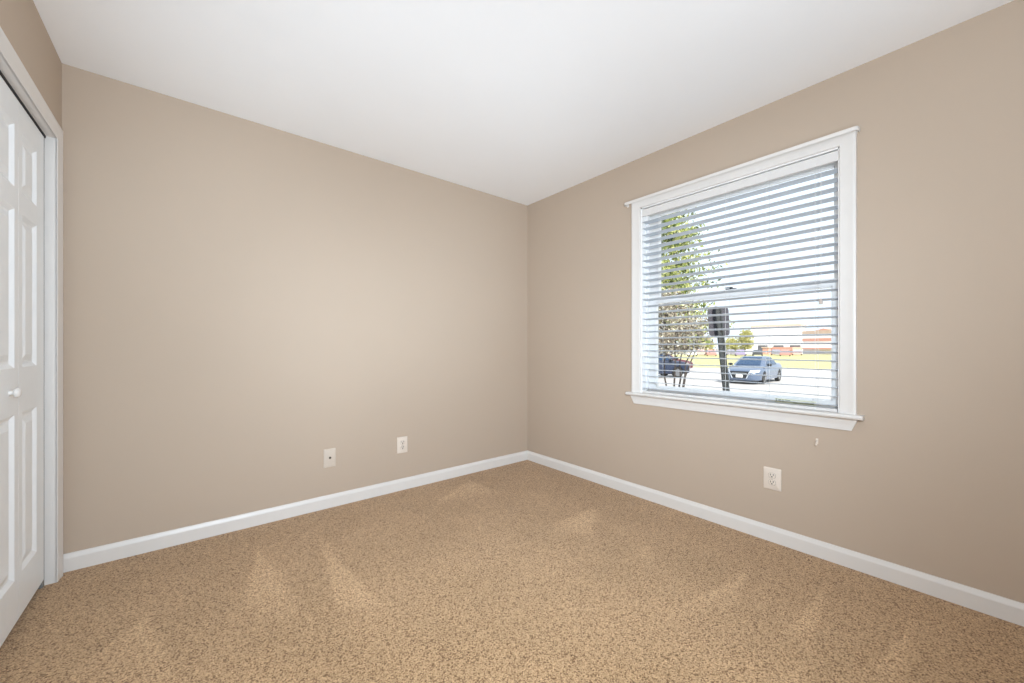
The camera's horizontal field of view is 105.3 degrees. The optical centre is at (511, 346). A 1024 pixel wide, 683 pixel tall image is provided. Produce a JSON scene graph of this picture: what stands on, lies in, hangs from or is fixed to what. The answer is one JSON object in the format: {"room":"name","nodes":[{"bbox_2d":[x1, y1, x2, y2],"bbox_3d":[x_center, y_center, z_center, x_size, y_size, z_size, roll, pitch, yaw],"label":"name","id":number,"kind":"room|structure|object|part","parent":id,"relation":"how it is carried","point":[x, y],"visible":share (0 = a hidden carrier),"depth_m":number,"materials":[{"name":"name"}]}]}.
{"room":"empty bedroom","nodes":[
{"label":"empty bedroom","id":0,"kind":"room"},
{"bbox_2d":[0,0,61,128],"bbox_3d":[-1.088,-0.066,0.456,0.140,2.590,3.550,0,0,-39],"label":"wall","id":1,"kind":"structure","parent":0,"point":[21,22],"depth_m":1.56,"materials":[{"name":"paint"}]},
{"bbox_2d":[0,70,45,646],"bbox_3d":[-1.684,0.060,1.231,0.079,2.034,1.381,0,0,-39],"label":"door","id":2,"kind":"structure","parent":1,"relation":"in","point":[21,137],"depth_m":1.52,"materials":[{"name":"paint"}]},
{"bbox_3d":[-1.812,0.168,1.427,0.030,0.036,0.036,0,0,-39],"label":"knob","id":3,"kind":"part","parent":2,"relation":"part of","materials":[{"name":"paint"}]},
{"bbox_2d":[0,27,62,584],"bbox_3d":[-1.706,0.054,1.212,0.142,2.050,1.413,0,0,-39],"label":"trim","id":4,"kind":"structure","parent":1,"relation":"attached to","point":[50,140],"depth_m":1.78,"materials":[{"name":"paint"}]},
{"bbox_2d":[62,63,526,553],"bbox_3d":[-1.374,-0.066,2.606,4.140,2.590,0.140,0,0,-39],"label":"wall","id":5,"kind":"structure","parent":0,"point":[245,301],"depth_m":2.38,"materials":[{"name":"paint"}]},
{"bbox_2d":[63,450,527,572],"bbox_3d":[-1.001,1.037,2.813,2.980,0.085,0.013,0,0,-39],"label":"baseboard","id":6,"kind":"structure","parent":5,"relation":"attached to","point":[93,556],"depth_m":2.36,"materials":[{"name":"paint"}]},
{"bbox_2d":[324,448,335,467],"bbox_3d":[-1.223,0.748,2.630,0.076,0.124,0.014,0,0,-39],"label":"cable jack","id":7,"kind":"object","parent":5,"relation":"attached to","point":[329,454],"visible":1,"depth_m":2.63,"materials":[{"name":"plastic"}]},
{"bbox_2d":[397,436,406,453],"bbox_3d":[-0.828,0.741,2.957,0.082,0.122,0.008,0,0,-39],"label":"wall outlet","id":8,"kind":"object","parent":5,"relation":"attached to","point":[401,441],"visible":1,"depth_m":2.95,"materials":[{"name":"white plastic"}]},
{"bbox_2d":[0,460,1023,682],"bbox_3d":[0.065,1.139,1.400,3.120,0.120,3.550,0,0,-39],"label":"floor","id":9,"kind":"structure","parent":0,"point":[526,571],"depth_m":1.62,"materials":[{"name":"carpet"}]},
{"bbox_2d":[33,0,1013,205],"bbox_3d":[-0.206,-1.460,1.178,4.140,0.200,3.830,0,0,-39],"label":"ceiling","id":10,"kind":"structure","parent":0,"point":[526,102],"depth_m":1.86,"materials":[{"name":"paint"}]},
{"bbox_2d":[527,0,1023,602],"bbox_3d":[1.327,-0.066,2.432,0.140,2.590,3.550,0,0,-39],"label":"wall","id":11,"kind":"structure","parent":0,"point":[931,479],"depth_m":1.82,"materials":[{"name":"paint"}]},
{"bbox_2d":[625,130,864,430],"bbox_3d":[1.331,-0.328,2.424,0.234,1.474,1.305,0,0,-39],"label":"window","id":12,"kind":"structure","parent":11,"relation":"in","point":[846,417],"depth_m":2.17,"materials":[{"name":"paint"}]},
{"bbox_2d":[642,150,838,411],"bbox_3d":[1.291,-0.327,2.383,0.072,1.308,1.098,0,0,-39],"label":"window blind","id":13,"kind":"object","parent":12,"relation":"attached to","point":[832,157],"visible":0.96,"depth_m":2.28,"materials":[{"name":"white plastic"}]},
{"bbox_3d":[1.309,-0.317,2.375,0.056,1.268,0.002,0,0,-39],"label":"ladder cord","id":14,"kind":"part","parent":13,"relation":"part of","materials":[{"name":"white fabric"}]},
{"bbox_3d":[1.297,0.319,2.390,0.050,0.016,1.090,0,0,-39],"label":"rail","id":15,"kind":"part","parent":13,"relation":"part of","materials":[{"name":"white plastic"}]},
{"bbox_3d":[1.445,-0.317,2.209,0.056,1.268,0.002,0,0,-39],"label":"ladder cord","id":16,"kind":"part","parent":13,"relation":"part of","materials":[{"name":"white fabric"}]},
{"bbox_2d":[624,126,859,207],"bbox_3d":[1.251,-1.049,2.383,0.038,0.035,1.313,0,0,-39],"label":"trim","id":17,"kind":"structure","parent":12,"relation":"attached to","point":[857,128],"depth_m":2.21,"materials":[{"name":"paint"}]},
{"bbox_3d":[1.341,-0.018,2.427,0.030,0.674,1.097,0,0,-39],"label":"sash","id":18,"kind":"part","parent":12,"relation":"part of","materials":[{"name":"plastic"}]},
{"bbox_3d":[1.368,-0.651,2.449,0.030,0.678,1.097,0,0,-39],"label":"sash","id":19,"kind":"part","parent":12,"relation":"part of","materials":[{"name":"plastic"}]},
{"bbox_3d":[1.283,0.339,2.385,0.111,0.022,1.305,0,0,-39],"label":"sill","id":20,"kind":"part","parent":12,"relation":"part of","materials":[{"name":"paint"}]},
{"bbox_2d":[763,466,780,491],"bbox_3d":[1.444,0.733,2.171,0.008,0.121,0.086,0,0,-39],"label":"wall outlet","id":21,"kind":"object","parent":11,"relation":"attached to","point":[771,476],"visible":1,"depth_m":2.17,"materials":[{"name":"white plastic"}]},
{"bbox_2d":[768,480,775,485],"bbox_3d":[1.443,0.752,2.170,0.004,0.029,0.036,0,0,-39],"label":"receptacle","id":22,"kind":"object","parent":21,"relation":"attached to","point":[770,482],"depth_m":2.17,"materials":[{"name":"white plastic"}]},
{"bbox_2d":[768,473,775,477],"bbox_3d":[1.443,0.713,2.170,0.003,0.027,0.034,0,0,-39],"label":"receptacle","id":23,"kind":"object","parent":21,"relation":"attached to","point":[770,475],"depth_m":2.17,"materials":[{"name":"white plastic"}]},
{"bbox_2d":[527,451,1023,626],"bbox_3d":[1.267,1.037,2.384,0.013,0.085,3.550,0,0,-39],"label":"baseboard","id":24,"kind":"structure","parent":11,"relation":"attached to","point":[1003,608],"depth_m":1.98,"materials":[{"name":"paint"}]},
{"label":"outside","id":25,"kind":"structure","parent":0,"visible":0},
{"bbox_2d":[658,349,830,398],"bbox_3d":[110.676,2.150,184.686,399.750,0.300,660.000,0,0,-39],"label":"road","id":26,"kind":"structure","parent":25,"point":[713,383],"depth_m":21.72,"materials":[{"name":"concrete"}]},
{"bbox_2d":[658,352,688,376],"bbox_3d":[9.284,1.129,26.006,4.655,1.740,2.220,0,0,-7],"label":"suv","id":27,"kind":"object","parent":26,"relation":"on","point":[667,360],"visible":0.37,"depth_m":25.21,"materials":[{"name":"blue paint"}]},
{"bbox_2d":[668,354,692,367],"bbox_3d":[13.119,1.264,34.000,4.740,1.470,2.160,0,0,0],"label":"sedan","id":28,"kind":"object","parent":26,"relation":"on","point":[677,359],"visible":0.02,"depth_m":33.17,"materials":[{"name":"red paint"}]},
{"bbox_2d":[658,287,717,386],"bbox_3d":[3.742,0.296,9.372,2.526,3.626,2.419,0,0,2],"label":"bare shrub","id":29,"kind":"object","parent":26,"relation":"on","point":[667,314],"visible":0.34,"depth_m":8.99,"materials":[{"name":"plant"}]},
{"bbox_2d":[658,209,734,356],"bbox_3d":[5.168,-3.505,15.630,6.317,11.208,6.903,0,0,42],"label":"evergreen tree","id":30,"kind":"object","parent":26,"relation":"on","point":[685,285],"visible":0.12,"depth_m":14.48,"materials":[{"name":"green plant"}]},
{"bbox_2d":[707,350,716,355],"bbox_3d":[42.859,1.274,84.000,1.880,1.450,4.400,0,0,27],"label":"car","id":31,"kind":"object","parent":26,"relation":"on","point":[708,353],"visible":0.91,"depth_m":82.25,"materials":[{"name":"orange metal"}]},
{"bbox_2d":[708,306,729,390],"bbox_3d":[3.462,0.718,6.404,0.462,2.762,0.121,0,0,0],"label":"street sign","id":32,"kind":"object","parent":26,"relation":"on","point":[722,310],"visible":0.48,"depth_m":6.38,"materials":[{"name":"metal"}]},
{"bbox_3d":[3.417,-0.418,6.462,0.372,0.480,0.004,0,0,0],"label":"sign panel","id":33,"kind":"part","parent":32,"relation":"part of","materials":[{"name":"metal"}]},
{"bbox_2d":[726,349,734,354],"bbox_3d":[52.090,1.274,93.000,1.880,1.450,4.400,0,0,29],"label":"car","id":34,"kind":"object","parent":26,"relation":"on","point":[727,353],"visible":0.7,"depth_m":91.45,"materials":[{"name":"white metal"}]},
{"bbox_2d":[726,337,738,350],"bbox_3d":[58.452,-0.304,103.920,5.545,4.807,5.447,0,0,-39],"label":"leafy tree","id":35,"kind":"object","parent":26,"relation":"on","point":[728,340],"visible":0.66,"depth_m":103.14,"materials":[{"name":"green plant"}]},
{"bbox_2d":[735,350,745,355],"bbox_3d":[49.089,1.274,84.000,1.880,1.450,4.400,0,0,30],"label":"car","id":36,"kind":"object","parent":26,"relation":"on","point":[736,353],"visible":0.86,"depth_m":82.39,"materials":[{"name":"white metal"}]},
{"bbox_2d":[728,356,781,383],"bbox_3d":[13.972,1.264,22.575,4.795,1.470,2.160,0,0,-42],"label":"sedan","id":37,"kind":"object","parent":26,"relation":"on","point":[757,363],"visible":0.7,"depth_m":21.45,"materials":[{"name":"blue metal"}]},
{"bbox_2d":[728,370,750,378],"bbox_3d":[12.238,1.480,21.029,0.170,0.400,1.119,0,0,-39],"label":"grille","id":38,"kind":"object","parent":37,"relation":"attached to","point":[731,376],"depth_m":21.00,"materials":[{"name":"silver metal"}]},
{"bbox_2d":[752,350,762,355],"bbox_3d":[52.742,1.274,84.000,1.880,1.450,4.400,0,0,32],"label":"car","id":39,"kind":"object","parent":26,"relation":"on","point":[753,353],"visible":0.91,"depth_m":82.34,"materials":[{"name":"grey metal"}]},
{"bbox_2d":[761,347,771,354],"bbox_3d":[65.884,1.000,101.108,2.400,1.999,1.660,0,0,-37],"label":"kiosk","id":40,"kind":"object","parent":26,"relation":"on","point":[763,348],"visible":0.79,"depth_m":100.45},
{"bbox_2d":[771,349,779,354],"bbox_3d":[62.793,1.274,93.000,1.880,1.450,4.400,0,0,34],"label":"car","id":41,"kind":"object","parent":26,"relation":"on","point":[773,349],"visible":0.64,"depth_m":91.59,"materials":[{"name":"white metal"}]},
{"bbox_2d":[751,324,806,350],"bbox_3d":[87.711,-2.609,128.768,8.100,9.218,13.697,0,0,-43],"label":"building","id":42,"kind":"structure","parent":26,"relation":"on","point":[781,331],"depth_m":125.25,"materials":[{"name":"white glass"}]},
{"bbox_2d":[780,350,789,355],"bbox_3d":[58.650,1.274,84.000,1.880,1.450,4.400,0,0,35],"label":"car","id":43,"kind":"object","parent":26,"relation":"on","point":[780,350],"visible":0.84,"depth_m":82.44,"materials":[{"name":"orange metal"}]},
{"bbox_2d":[771,347,801,354],"bbox_3d":[70.265,1.000,100.331,4.000,1.999,5.496,0,0,-25],"label":"canopy","id":44,"kind":"object","parent":26,"relation":"on","point":[772,348],"visible":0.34,"depth_m":98.36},
{"bbox_2d":[802,328,830,353],"bbox_3d":[85.005,-1.445,104.083,9.200,6.888,10.550,0,0,-19],"label":"brick building","id":45,"kind":"structure","parent":26,"relation":"on","point":[806,339],"depth_m":104.16,"materials":[{"name":"orange brick"}]},
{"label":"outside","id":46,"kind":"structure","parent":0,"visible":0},
{"bbox_2d":[672,354,830,368],"bbox_3d":[55.035,1.995,88.890,138.052,0.110,71.359,0,0,-39],"label":"lawn","id":47,"kind":"structure","parent":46,"point":[786,364],"depth_m":56.18,"materials":[{"name":"yellow plant"}]},
{"bbox_2d":[696,338,716,354],"bbox_3d":[49.698,-0.408,99.647,5.729,5.016,5.348,0,0,-39],"label":"leafy tree","id":48,"kind":"object","parent":47,"relation":"on","point":[710,339],"visible":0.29,"depth_m":99.13,"materials":[{"name":"green plant"}]},
{"bbox_2d":[735,329,754,354],"bbox_3d":[57.315,-1.116,96.133,4.880,6.430,4.914,0,0,-39],"label":"leafy tree","id":49,"kind":"object","parent":47,"relation":"on","point":[746,332],"visible":0.77,"depth_m":95.44,"materials":[{"name":"green plant"}]}
]}

